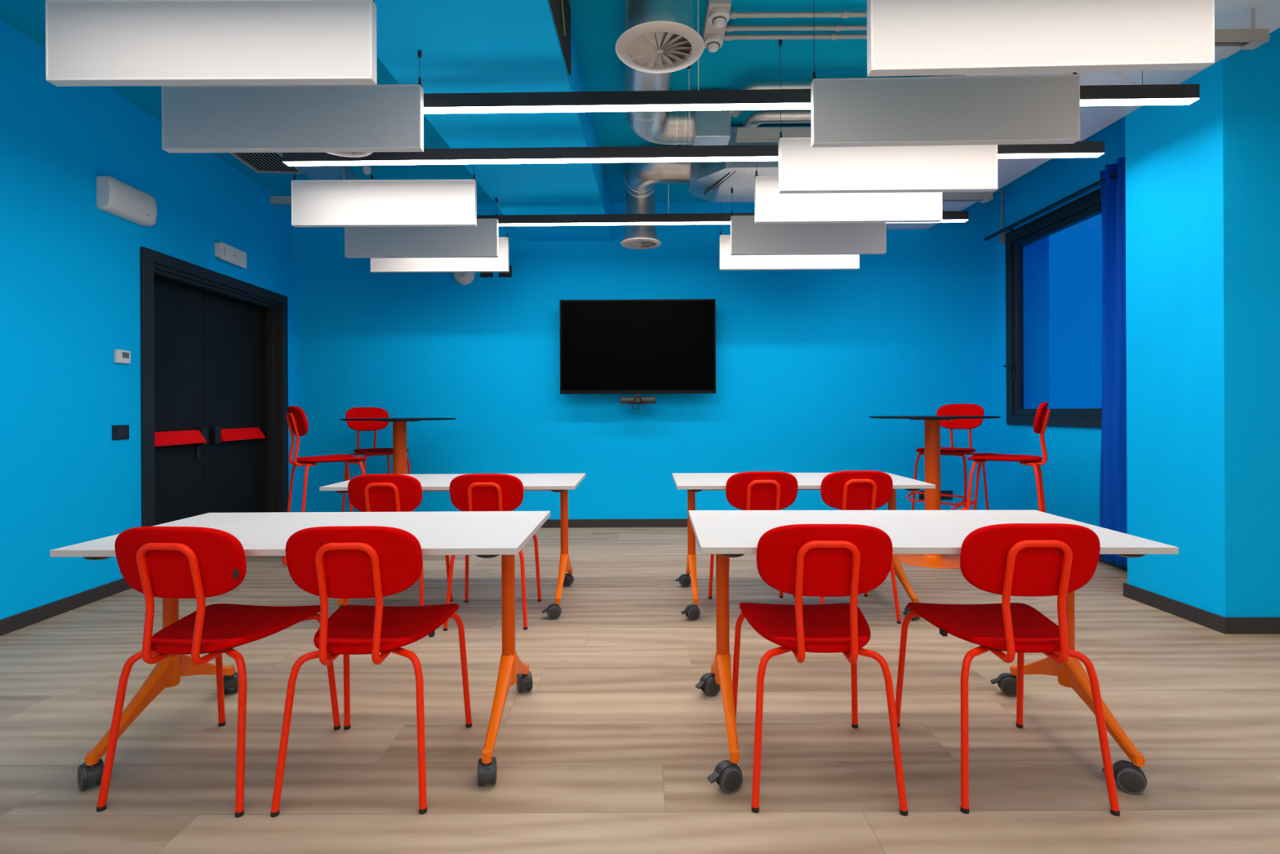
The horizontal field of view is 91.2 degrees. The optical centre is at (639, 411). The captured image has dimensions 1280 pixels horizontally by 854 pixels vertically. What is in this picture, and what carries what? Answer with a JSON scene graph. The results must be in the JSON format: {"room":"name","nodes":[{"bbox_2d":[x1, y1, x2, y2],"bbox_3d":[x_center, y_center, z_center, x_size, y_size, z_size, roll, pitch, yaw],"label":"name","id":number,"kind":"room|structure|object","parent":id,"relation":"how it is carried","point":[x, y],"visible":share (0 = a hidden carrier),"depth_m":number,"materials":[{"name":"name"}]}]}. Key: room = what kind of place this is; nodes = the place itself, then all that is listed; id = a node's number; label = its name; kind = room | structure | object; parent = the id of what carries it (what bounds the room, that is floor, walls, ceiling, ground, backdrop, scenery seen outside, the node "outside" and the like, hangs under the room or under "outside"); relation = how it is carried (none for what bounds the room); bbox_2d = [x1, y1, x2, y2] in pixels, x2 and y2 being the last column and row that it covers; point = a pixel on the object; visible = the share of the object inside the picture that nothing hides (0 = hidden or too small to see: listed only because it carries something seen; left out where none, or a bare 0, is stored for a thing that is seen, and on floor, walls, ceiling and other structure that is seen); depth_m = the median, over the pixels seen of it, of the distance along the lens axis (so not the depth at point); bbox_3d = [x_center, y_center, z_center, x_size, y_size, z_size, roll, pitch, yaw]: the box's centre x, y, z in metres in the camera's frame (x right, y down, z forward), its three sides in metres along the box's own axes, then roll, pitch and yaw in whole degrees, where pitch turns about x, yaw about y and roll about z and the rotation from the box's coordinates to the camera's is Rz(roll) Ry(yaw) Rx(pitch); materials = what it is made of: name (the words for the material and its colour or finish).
{"room":"classroom","nodes":[
{"label":"classroom","id":0,"kind":"room"},
{"bbox_2d":[0,18,293,619],"bbox_3d":[-3.419,-0.443,1.359,0.300,3.220,9.730,0,0,-2],"label":"wall","id":1,"kind":"structure","parent":0,"point":[70,267],"depth_m":3.74,"materials":[{"name":"teal paint"}]},
{"bbox_2d":[0,577,131,635],"bbox_3d":[-3.255,1.125,1.399,0.014,0.082,9.600,0,0,-2],"label":"baseboard","id":2,"kind":"structure","parent":1,"relation":"attached to","point":[20,620],"depth_m":3.60,"materials":[{"name":"grey"}]},
{"bbox_2d":[111,424,128,439],"bbox_3d":[-3.357,0.137,4.052,0.016,0.094,0.130,0,0,-2],"label":"light switch","id":3,"kind":"object","parent":1,"relation":"attached to","point":[118,432],"visible":1,"depth_m":4.04,"materials":[{"name":"black plastic"}]},
{"bbox_2d":[114,349,130,364],"bbox_3d":[-3.356,-0.353,4.062,0.023,0.084,0.113,0,0,-2],"label":"thermostat","id":4,"kind":"object","parent":1,"relation":"attached to","point":[120,356],"visible":1,"depth_m":4.05,"materials":[{"name":"white plastic"}]},
{"bbox_2d":[96,175,156,226],"bbox_3d":[-3.327,-1.363,4.082,0.093,0.210,0.400,0,0,-2],"label":"emergency light","id":5,"kind":"object","parent":1,"relation":"attached to","point":[115,197],"visible":1,"depth_m":4.01,"materials":[{"name":"white plastic"}]},
{"bbox_2d":[140,246,288,526],"bbox_3d":[-3.521,0.028,5.156,0.272,2.280,1.860,0,0,-2],"label":"door","id":6,"kind":"structure","parent":1,"relation":"in","point":[214,345],"depth_m":5.18,"materials":[{"name":"black metal"}]},
{"bbox_2d":[214,241,246,268],"bbox_3d":[-3.390,-1.292,5.193,0.048,0.138,0.355,0,0,-2],"label":"exit sign","id":7,"kind":"object","parent":1,"relation":"attached to","point":[226,252],"visible":1,"depth_m":5.15,"materials":[{"name":"white plastic"}]},
{"bbox_2d":[0,0,1124,203],"bbox_3d":[0.289,-2.147,1.455,9.000,0.150,10.110,0,0,0],"label":"ceiling","id":8,"kind":"structure","parent":0,"point":[597,24],"depth_m":3.76,"materials":[{"name":"teal paint"}]},
{"bbox_2d":[44,0,377,86],"bbox_3d":[-1.586,-1.640,2.323,1.200,0.843,0.046,0,0,0],"label":"acoustic baffle","id":9,"kind":"object","parent":8,"relation":"hanging from","point":[89,42],"visible":1,"depth_m":2.30,"materials":[{"name":"white fabric"}]},
{"bbox_2d":[229,152,304,173],"bbox_3d":[-3.055,-2.049,4.980,0.390,0.012,0.800,0,0,-4],"label":"ceiling vent","id":10,"kind":"object","parent":8,"relation":"in","point":[260,162],"visible":0.52,"depth_m":5.18,"materials":[{"name":"black metal"}]},
{"bbox_2d":[161,49,423,152],"bbox_3d":[-1.620,-1.639,2.928,1.200,0.843,0.046,0,0,0],"label":"acoustic baffle","id":11,"kind":"object","parent":8,"relation":"hanging from","point":[379,117],"visible":0.94,"depth_m":2.91,"materials":[{"name":"grey fabric"}]},
{"bbox_2d":[270,165,344,204],"bbox_3d":[-2.539,-1.830,4.880,0.660,0.455,0.060,0,0,0],"label":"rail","id":12,"kind":"object","parent":8,"relation":"hanging from","point":[275,200],"visible":0.28,"depth_m":4.86,"materials":[{"name":"grey metal"}]},
{"bbox_2d":[278,152,359,179],"bbox_3d":[-2.596,-2.002,4.945,0.310,0.110,2.490,0,0,-3],"label":"duct","id":13,"kind":"object","parent":8,"relation":"attached to","point":[314,172],"visible":0.02,"depth_m":5.15,"materials":[{"name":"metal"}]},
{"bbox_2d":[324,151,373,157],"bbox_3d":[-1.634,-1.754,3.420,0.340,0.614,0.340,0,0,0],"label":"ceiling vent","id":14,"kind":"object","parent":8,"relation":"in","point":[352,154],"visible":0.1,"depth_m":3.54,"materials":[{"name":"white metal"}]},
{"bbox_2d":[362,166,371,174],"bbox_3d":[-2.310,-2.033,5.300,0.070,0.049,0.070,0,0,0],"label":"ceiling sensor","id":15,"kind":"object","parent":8,"relation":"attached to","point":[366,170],"visible":1,"depth_m":5.28,"materials":[{"name":"white plastic"}]},
{"bbox_2d":[291,164,476,226],"bbox_3d":[-1.681,-1.639,4.118,1.200,0.843,0.046,0,0,0],"label":"acoustic baffle","id":16,"kind":"object","parent":8,"relation":"hanging from","point":[314,202],"visible":0.89,"depth_m":4.10,"materials":[{"name":"white fabric"}]},
{"bbox_2d":[344,197,498,257],"bbox_3d":[-1.725,-1.639,4.952,1.200,0.843,0.046,0,0,0],"label":"acoustic baffle","id":17,"kind":"object","parent":8,"relation":"hanging from","point":[482,240],"visible":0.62,"depth_m":4.93,"materials":[{"name":"grey fabric"}]},
{"bbox_2d":[370,175,509,272],"bbox_3d":[-1.750,-1.639,5.478,1.200,0.843,0.046,0,0,0],"label":"acoustic baffle","id":18,"kind":"object","parent":8,"relation":"hanging from","point":[500,264],"visible":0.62,"depth_m":5.46,"materials":[{"name":"white fabric"}]},
{"bbox_2d":[374,0,612,240],"bbox_3d":[-0.804,-1.876,3.304,0.885,0.380,5.837,0,0,2],"label":"ceiling beam","id":19,"kind":"structure","parent":8,"relation":"attached to","point":[465,46],"depth_m":3.24,"materials":[{"name":"teal paint"}]},
{"bbox_2d":[549,0,570,75],"bbox_3d":[-0.372,-1.885,2.575,0.023,0.333,1.250,0,0,2],"label":"beam opening","id":20,"kind":"structure","parent":19,"relation":"attached to","point":[561,10],"depth_m":2.96,"materials":[{"name":"black"}]},
{"bbox_2d":[476,182,754,226],"bbox_3d":[-0.197,-1.642,5.007,2.199,0.329,0.064,0,0,1],"label":"linear light","id":21,"kind":"object","parent":19,"relation":"hanging from","point":[637,219],"depth_m":4.98,"materials":[{"name":"grey"}]},
{"bbox_2d":[497,219,968,226],"bbox_3d":[0.228,-1.499,5.003,4.727,0.004,0.058,0,0,1],"label":"diffuser","id":22,"kind":"object","parent":21,"relation":"attached to","point":[521,222],"depth_m":4.98,"materials":[{"name":"white plastic"}]},
{"bbox_2d":[423,58,810,113],"bbox_3d":[-0.116,-1.592,3.097,1.892,0.251,0.063,0,0,1],"label":"linear light","id":23,"kind":"object","parent":19,"relation":"hanging from","point":[761,99],"depth_m":3.07,"materials":[{"name":"grey metal"}]},
{"bbox_2d":[423,97,1199,113],"bbox_3d":[0.289,-1.500,3.091,4.830,0.004,0.058,0,0,1],"label":"diffuser","id":24,"kind":"object","parent":23,"relation":"attached to","point":[748,104],"depth_m":3.07,"materials":[{"name":"white plastic"}]},
{"bbox_2d":[282,111,778,165],"bbox_3d":[-0.657,-1.618,3.747,2.947,0.297,0.062,0,0,1],"label":"linear light","id":25,"kind":"object","parent":8,"relation":"hanging from","point":[689,153],"depth_m":3.72,"materials":[{"name":"grey metal"}]},
{"bbox_2d":[283,152,1104,165],"bbox_3d":[0.294,-1.500,3.733,4.851,0.004,0.058,0,0,1],"label":"diffuser","id":26,"kind":"object","parent":25,"relation":"attached to","point":[721,157],"depth_m":3.72,"materials":[{"name":"white plastic"}]},
{"bbox_2d":[620,161,690,248],"bbox_3d":[0.109,-1.735,5.143,0.491,0.618,0.831,0,0,-10],"label":"air duct","id":27,"kind":"object","parent":8,"relation":"hanging from","point":[641,179],"visible":0.84,"depth_m":5.10,"materials":[{"name":"metal"}]},
{"bbox_2d":[620,237,661,248],"bbox_3d":[0.007,-1.448,5.370,0.350,0.045,0.350,0,0,0],"label":"diffuser","id":28,"kind":"object","parent":27,"relation":"attached to","point":[628,242],"depth_m":5.34,"materials":[{"name":"grey metal"}]},
{"bbox_2d":[615,0,704,145],"bbox_3d":[0.147,-1.732,3.303,0.492,0.623,2.006,0,0,0],"label":"air duct","id":29,"kind":"object","parent":8,"relation":"hanging from","point":[660,38],"visible":0.74,"depth_m":2.51,"materials":[{"name":"metal"}]},
{"bbox_2d":[615,20,704,73],"bbox_3d":[0.078,-1.443,2.475,0.350,0.045,0.350,0,0,0],"label":"diffuser","id":30,"kind":"object","parent":29,"relation":"attached to","point":[654,46],"depth_m":2.45,"materials":[{"name":"white metal"}]},
{"bbox_2d":[701,0,731,48],"bbox_3d":[0.395,-2.037,3.270,0.110,0.070,0.380,0,0,0],"label":"junction box","id":31,"kind":"object","parent":8,"relation":"attached to","point":[708,28],"visible":0.61,"depth_m":3.23,"materials":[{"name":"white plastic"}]},
{"bbox_2d":[703,34,723,52],"bbox_3d":[0.395,-1.974,3.375,0.104,0.054,0.104,0,0,0],"label":"smoke detector","id":32,"kind":"object","parent":31,"relation":"attached to","point":[713,42],"visible":0.99,"depth_m":3.35,"materials":[{"name":"white plastic"}]},
{"bbox_2d":[709,8,729,27],"bbox_3d":[0.400,-1.974,3.160,0.104,0.054,0.104,0,0,0],"label":"smoke detector","id":33,"kind":"object","parent":31,"relation":"attached to","point":[718,17],"visible":1,"depth_m":3.13,"materials":[{"name":"white plastic"}]},
{"bbox_2d":[688,110,811,202],"bbox_3d":[1.043,-1.890,4.600,1.385,0.330,1.200,0,0,0],"label":"ventilation duct","id":34,"kind":"object","parent":8,"relation":"hanging from","point":[712,181],"visible":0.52,"depth_m":4.53,"materials":[{"name":"metal"}]},
{"bbox_2d":[728,79,812,116],"bbox_3d":[1.136,-1.946,3.805,1.203,0.116,0.265,0,0,11],"label":"insulated pipe","id":35,"kind":"object","parent":34,"relation":"attached to","point":[793,83],"visible":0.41,"depth_m":3.75,"materials":[{"name":"metal"}]},
{"bbox_2d":[719,202,859,270],"bbox_3d":[1.287,-1.650,5.414,1.200,0.851,0.046,0,0,0],"label":"acoustic baffle","id":36,"kind":"object","parent":8,"relation":"hanging from","point":[726,261],"visible":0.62,"depth_m":5.39,"materials":[{"name":"white fabric"}]},
{"bbox_2d":[723,32,866,40],"bbox_3d":[1.091,-2.041,3.410,1.278,0.033,0.034,0,0,0],"label":"conduit pipe","id":37,"kind":"object","parent":8,"relation":"attached to","point":[833,36],"visible":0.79,"depth_m":3.40,"materials":[{"name":"grey metal"}]},
{"bbox_2d":[725,23,866,31],"bbox_3d":[1.091,-2.046,3.340,1.278,0.033,0.034,0,0,0],"label":"conduit pipe","id":38,"kind":"object","parent":8,"relation":"attached to","point":[837,27],"visible":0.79,"depth_m":3.33,"materials":[{"name":"grey metal"}]},
{"bbox_2d":[729,10,866,18],"bbox_3d":[1.091,-2.041,3.220,1.278,0.033,0.034,0,0,0],"label":"conduit pipe","id":39,"kind":"object","parent":8,"relation":"attached to","point":[733,14],"visible":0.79,"depth_m":3.21,"materials":[{"name":"grey metal"}]},
{"bbox_2d":[730,188,886,255],"bbox_3d":[1.309,-1.510,4.882,1.200,0.571,0.046,0,0,0],"label":"acoustic baffle","id":40,"kind":"object","parent":8,"relation":"hanging from","point":[747,237],"visible":0.69,"depth_m":4.86,"materials":[{"name":"white fabric"}]},
{"bbox_2d":[754,110,942,223],"bbox_3d":[1.345,-1.650,4.058,1.200,0.851,0.046,0,0,1],"label":"acoustic baffle","id":41,"kind":"object","parent":8,"relation":"hanging from","point":[771,206],"visible":0.59,"depth_m":4.04,"materials":[{"name":"white fabric"}]},
{"bbox_2d":[778,39,997,193],"bbox_3d":[1.376,-1.650,3.490,1.200,0.851,0.047,0,0,1],"label":"acoustic baffle","id":42,"kind":"object","parent":8,"relation":"hanging from","point":[803,168],"visible":0.71,"depth_m":3.47,"materials":[{"name":"white fabric"}]},
{"bbox_2d":[810,0,1079,146],"bbox_3d":[1.390,-1.651,2.868,1.200,0.851,0.047,0,0,1],"label":"acoustic baffle","id":43,"kind":"object","parent":8,"relation":"hanging from","point":[998,109],"visible":0.9,"depth_m":2.85,"materials":[{"name":"grey fabric"}]},
{"bbox_2d":[940,210,968,222],"bbox_3d":[2.481,-1.538,4.976,0.212,0.085,0.064,0,0,1],"label":"linear light","id":44,"kind":"object","parent":8,"relation":"hanging from","point":[952,215],"depth_m":4.94,"materials":[{"name":"grey metal"}]},
{"bbox_2d":[866,0,1214,76],"bbox_3d":[1.427,-1.651,2.249,1.200,0.851,0.047,0,0,2],"label":"acoustic baffle","id":45,"kind":"object","parent":8,"relation":"hanging from","point":[905,37],"visible":1,"depth_m":2.23,"materials":[{"name":"white fabric"}]},
{"bbox_2d":[997,141,1104,158],"bbox_3d":[2.409,-1.531,3.702,0.617,0.094,0.062,0,0,1],"label":"linear light","id":46,"kind":"object","parent":8,"relation":"hanging from","point":[1079,148],"depth_m":3.67,"materials":[{"name":"grey metal"}]},
{"bbox_2d":[885,0,1279,229],"bbox_3d":[2.418,-1.942,3.704,1.355,0.280,5.008,0,0,0],"label":"ceiling","id":47,"kind":"structure","parent":8,"relation":"attached to","point":[1228,14],"depth_m":3.40,"materials":[{"name":"paint"}]},
{"bbox_2d":[736,127,811,142],"bbox_3d":[1.174,-1.748,3.960,1.125,0.065,0.060,0,0,0],"label":"channel","id":48,"kind":"object","parent":47,"relation":"attached to","point":[743,134],"visible":0.36,"depth_m":3.93,"materials":[{"name":"grey metal"}]},
{"bbox_2d":[742,109,811,127],"bbox_3d":[1.179,-1.851,3.956,1.116,0.100,0.252,0,0,12],"label":"insulated pipe","id":49,"kind":"object","parent":47,"relation":"attached to","point":[763,116],"visible":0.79,"depth_m":3.92,"materials":[{"name":"metal"}]},
{"bbox_2d":[942,191,992,202],"bbox_3d":[2.364,-1.712,4.880,0.745,0.170,0.060,0,0,0],"label":"rail","id":50,"kind":"object","parent":47,"relation":"hanging from","point":[984,197],"visible":0.61,"depth_m":4.86,"materials":[{"name":"grey metal"}]},
{"bbox_2d":[1016,71,1137,84],"bbox_3d":[2.244,-1.700,3.240,0.514,0.205,0.073,0,0,32],"label":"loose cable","id":51,"kind":"object","parent":47,"relation":"hanging from","point":[1117,73],"visible":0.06,"depth_m":3.13,"materials":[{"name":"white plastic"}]},
{"bbox_2d":[1080,71,1199,106],"bbox_3d":[2.418,-1.561,3.061,0.570,0.164,0.063,0,0,1],"label":"linear light","id":52,"kind":"object","parent":47,"relation":"hanging from","point":[1153,94],"depth_m":3.03,"materials":[{"name":"grey metal"}]},
{"bbox_2d":[1214,8,1269,49],"bbox_3d":[2.392,-1.712,2.800,0.800,0.170,0.060,0,0,0],"label":"rail","id":53,"kind":"object","parent":47,"relation":"hanging from","point":[1251,38],"visible":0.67,"depth_m":2.78,"materials":[{"name":"grey metal"}]},
{"bbox_2d":[0,527,1279,853],"bbox_3d":[0.306,1.208,1.455,9.000,0.120,10.110,0,0,0],"label":"floor","id":54,"kind":"structure","parent":0,"point":[614,746],"depth_m":2.23,"materials":[{"name":"brown wood"}]},
{"bbox_2d":[96,526,340,817],"bbox_3d":[-1.341,0.745,2.043,0.462,0.824,0.526,0,0,4],"label":"chair","id":55,"kind":"object","parent":54,"relation":"on","point":[199,563],"visible":0.96,"depth_m":1.83,"materials":[{"name":"red plastic"}]},
{"bbox_2d":[49,511,550,791],"bbox_3d":[-1.074,0.786,2.267,1.412,0.740,0.757,0,0,0],"label":"folding table","id":56,"kind":"object","parent":54,"relation":"on","point":[481,534],"visible":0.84,"depth_m":2.21,"materials":[{"name":"white laminate"}]},
{"bbox_2d":[282,405,366,565],"bbox_3d":[-2.291,0.562,4.703,0.624,1.200,0.477,0,0,-41],"label":"bar stool","id":57,"kind":"object","parent":54,"relation":"on","point":[296,418],"visible":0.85,"depth_m":4.53,"materials":[{"name":"red metal"}]},
{"bbox_2d":[270,525,471,817],"bbox_3d":[-0.842,0.742,2.035,0.462,0.824,0.526,0,0,-1],"label":"chair","id":58,"kind":"object","parent":54,"relation":"on","point":[336,562],"visible":1,"depth_m":1.82,"materials":[{"name":"red plastic"}]},
{"bbox_2d":[341,407,413,511],"bbox_3d":[-2.322,0.562,5.586,0.624,1.200,0.477,0,0,44],"label":"bar stool","id":59,"kind":"object","parent":54,"relation":"on","point":[355,412],"visible":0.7,"depth_m":5.71,"materials":[{"name":"red plastic"}]},
{"bbox_2d":[343,474,453,605],"bbox_3d":[-1.368,0.745,3.553,0.462,0.824,0.526,0,0,-1],"label":"chair","id":60,"kind":"object","parent":54,"relation":"on","point":[366,492],"visible":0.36,"depth_m":3.33,"materials":[{"name":"red plastic"}]},
{"bbox_2d":[340,417,456,474],"bbox_3d":[-2.022,0.610,5.280,0.910,1.100,0.910,0,0,0],"label":"bar table","id":61,"kind":"object","parent":54,"relation":"on","point":[399,424],"visible":0.45,"depth_m":5.23,"materials":[{"name":"black"}]},
{"bbox_2d":[320,473,586,619],"bbox_3d":[-1.064,0.786,3.810,1.411,0.740,0.721,0,0,0],"label":"folding table","id":62,"kind":"object","parent":54,"relation":"on","point":[562,483],"visible":0.58,"depth_m":3.74,"materials":[{"name":"grey laminate"}]},
{"bbox_2d":[443,473,541,631],"bbox_3d":[-0.824,0.742,3.545,0.462,0.824,0.526,0,0,-2],"label":"chair","id":63,"kind":"object","parent":54,"relation":"on","point":[473,491],"visible":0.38,"depth_m":3.33,"materials":[{"name":"red plastic"}]},
{"bbox_2d":[708,471,803,604],"bbox_3d":[0.656,0.735,3.593,0.462,0.824,0.526,0,0,-2],"label":"chair","id":64,"kind":"object","parent":54,"relation":"on","point":[758,490],"visible":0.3,"depth_m":3.37,"materials":[{"name":"red plastic"}]},
{"bbox_2d":[671,472,935,620],"bbox_3d":[0.916,0.776,3.769,1.411,0.740,0.728,0,0,1],"label":"folding table","id":65,"kind":"object","parent":54,"relation":"on","point":[694,482],"visible":0.65,"depth_m":3.67,"materials":[{"name":"grey laminate"}]},
{"bbox_2d":[732,524,907,816],"bbox_3d":[0.548,0.735,2.030,0.462,0.824,0.526,0,0,2],"label":"chair","id":66,"kind":"object","parent":54,"relation":"on","point":[799,560],"visible":0.98,"depth_m":1.82,"materials":[{"name":"red plastic"}]},
{"bbox_2d":[793,470,901,623],"bbox_3d":[1.179,0.732,3.610,0.462,0.824,0.526,0,0,-1],"label":"chair","id":67,"kind":"object","parent":54,"relation":"on","point":[859,490],"visible":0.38,"depth_m":3.39,"materials":[{"name":"red plastic"}]},
{"bbox_2d":[688,510,1178,794],"bbox_3d":[0.899,0.776,2.217,1.422,0.740,0.731,0,0,1],"label":"folding table","id":68,"kind":"object","parent":54,"relation":"on","point":[725,534],"visible":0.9,"depth_m":2.18,"materials":[{"name":"grey laminate"}]},
{"bbox_2d":[868,415,1000,568],"bbox_3d":[2.241,0.589,4.800,0.910,1.100,0.910,0,0,0],"label":"bar table","id":69,"kind":"object","parent":54,"relation":"on","point":[931,423],"visible":0.72,"depth_m":4.75,"materials":[{"name":"orange metal"}]},
{"bbox_2d":[906,404,989,510],"bbox_3d":[2.581,0.537,5.252,0.624,1.200,0.477,0,0,-41],"label":"bar stool","id":70,"kind":"object","parent":54,"relation":"on","point":[949,409],"visible":0.73,"depth_m":5.30,"materials":[{"name":"red plastic"}]},
{"bbox_2d":[950,401,1050,512],"bbox_3d":[2.560,0.537,4.472,0.624,1.200,0.477,0,0,35],"label":"bar stool","id":71,"kind":"object","parent":54,"relation":"on","point":[1042,415],"visible":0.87,"depth_m":4.33,"materials":[{"name":"red metal"}]},
{"bbox_2d":[894,523,1119,816],"bbox_3d":[1.145,0.732,2.023,0.462,0.824,0.526,0,0,2],"label":"chair","id":72,"kind":"object","parent":54,"relation":"on","point":[1007,560],"visible":1,"depth_m":1.81,"materials":[{"name":"red plastic"}]},
{"bbox_2d":[1124,27,1279,617],"bbox_3d":[3.785,-0.479,3.510,1.625,3.220,0.640,0,0,0],"label":"wall pier","id":73,"kind":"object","parent":54,"relation":"on","point":[1202,176],"visible":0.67,"depth_m":3.29,"materials":[{"name":"teal paint"}]},
{"bbox_2d":[1123,582,1279,634],"bbox_3d":[3.660,1.091,3.510,1.390,0.082,0.669,0,0,0],"label":"baseboard","id":74,"kind":"object","parent":73,"relation":"attached to","point":[1226,625],"visible":0.99,"depth_m":3.29,"materials":[{"name":"grey"}]},
{"bbox_2d":[291,201,989,519],"bbox_3d":[-0.032,-0.460,6.310,7.740,3.220,0.200,0,0,0],"label":"wall","id":75,"kind":"structure","parent":0,"point":[804,358],"depth_m":6.21,"materials":[{"name":"teal paint"}]},
{"bbox_2d":[453,272,475,284],"bbox_3d":[-1.742,-1.356,6.171,0.210,0.210,0.078,0,0,0],"label":"dome","id":76,"kind":"object","parent":75,"relation":"attached to","point":[463,278],"visible":0.54,"depth_m":6.15,"materials":[{"name":"white plastic"}]},
{"bbox_2d":[480,271,493,277],"bbox_3d":[-1.517,-1.382,6.198,0.124,0.110,0.024,0,0,0],"label":"wall box","id":77,"kind":"object","parent":75,"relation":"attached to","point":[490,274],"visible":0.44,"depth_m":6.19,"materials":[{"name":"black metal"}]},
{"bbox_2d":[498,265,511,276],"bbox_3d":[-1.332,-1.383,6.198,0.124,0.110,0.024,0,0,0],"label":"wall box","id":78,"kind":"object","parent":75,"relation":"attached to","point":[500,273],"visible":0.67,"depth_m":6.19,"materials":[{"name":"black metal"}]},
{"bbox_2d":[540,518,687,528],"bbox_3d":[0.015,1.109,6.203,6.880,0.082,0.014,0,0,0],"label":"baseboard","id":79,"kind":"structure","parent":75,"relation":"attached to","point":[669,522],"depth_m":6.20,"materials":[{"name":"grey"}]},
{"bbox_2d":[559,298,715,394],"bbox_3d":[-0.021,-0.620,6.104,1.496,0.905,0.211,0,0,0],"label":"television","id":80,"kind":"object","parent":75,"relation":"attached to","point":[655,345],"visible":1,"depth_m":6.00,"materials":[{"name":"black"}]},
{"bbox_2d":[619,394,656,408],"bbox_3d":[-0.021,-0.093,5.997,0.350,0.141,0.096,0,0,0],"label":"bar","id":81,"kind":"object","parent":80,"relation":"attached to","point":[637,399],"visible":1,"depth_m":5.98,"materials":[{"name":"grey plastic"}]},
{"bbox_2d":[919,490,952,499],"bbox_3d":[2.929,0.830,6.203,0.330,0.090,0.014,0,0,0],"label":"panel","id":82,"kind":"object","parent":75,"relation":"attached to","point":[949,492],"visible":0.48,"depth_m":6.20,"materials":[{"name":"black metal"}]},
{"bbox_2d":[944,492,950,497],"bbox_3d":[3.039,0.830,6.197,0.052,0.060,0.002,0,0,0],"label":"outlet","id":83,"kind":"object","parent":82,"relation":"attached to","point":[948,493],"depth_m":6.20,"materials":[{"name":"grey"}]},
{"bbox_2d":[987,118,1124,526],"bbox_3d":[3.648,-0.478,5.015,0.380,3.220,2.430,0,0,0],"label":"wall","id":84,"kind":"structure","parent":0,"point":[1071,472],"depth_m":5.72,"materials":[{"name":"teal paint"}]},
{"bbox_2d":[993,190,1006,244],"bbox_3d":[3.388,-1.845,5.939,0.141,0.516,0.058,0,0,19],"label":"conduit","id":85,"kind":"object","parent":84,"relation":"attached to","point":[1002,236],"visible":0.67,"depth_m":5.91,"materials":[{"name":"grey metal"}]},
{"bbox_2d":[1003,187,1102,427],"bbox_3d":[3.462,-0.770,4.960,0.139,1.789,1.844,0,0,0],"label":"window","id":86,"kind":"structure","parent":84,"relation":"in","point":[1089,206],"depth_m":5.69,"materials":[{"name":"black metal"}]},
{"bbox_2d":[984,167,1125,240],"bbox_3d":[3.388,-1.675,4.960,0.125,0.058,2.180,0,0,0],"label":"curtain rod","id":87,"kind":"object","parent":84,"relation":"attached to","point":[1114,175],"visible":0.49,"depth_m":5.05,"materials":[{"name":"black metal"}]},
{"bbox_2d":[1099,156,1127,566],"bbox_3d":[3.346,-0.339,4.205,0.110,2.815,0.714,0,0,0],"label":"curtain","id":88,"kind":"object","parent":87,"relation":"hanging from","point":[1113,482],"visible":0.31,"depth_m":4.42,"materials":[{"name":"blue fabric"}]},
{"bbox_2d":[1097,554,1127,570],"bbox_3d":[3.458,1.092,5.013,0.014,0.082,2.366,0,0,0],"label":"baseboard","id":89,"kind":"structure","parent":84,"relation":"attached to","point":[1101,560],"depth_m":4.58,"materials":[{"name":"grey"}]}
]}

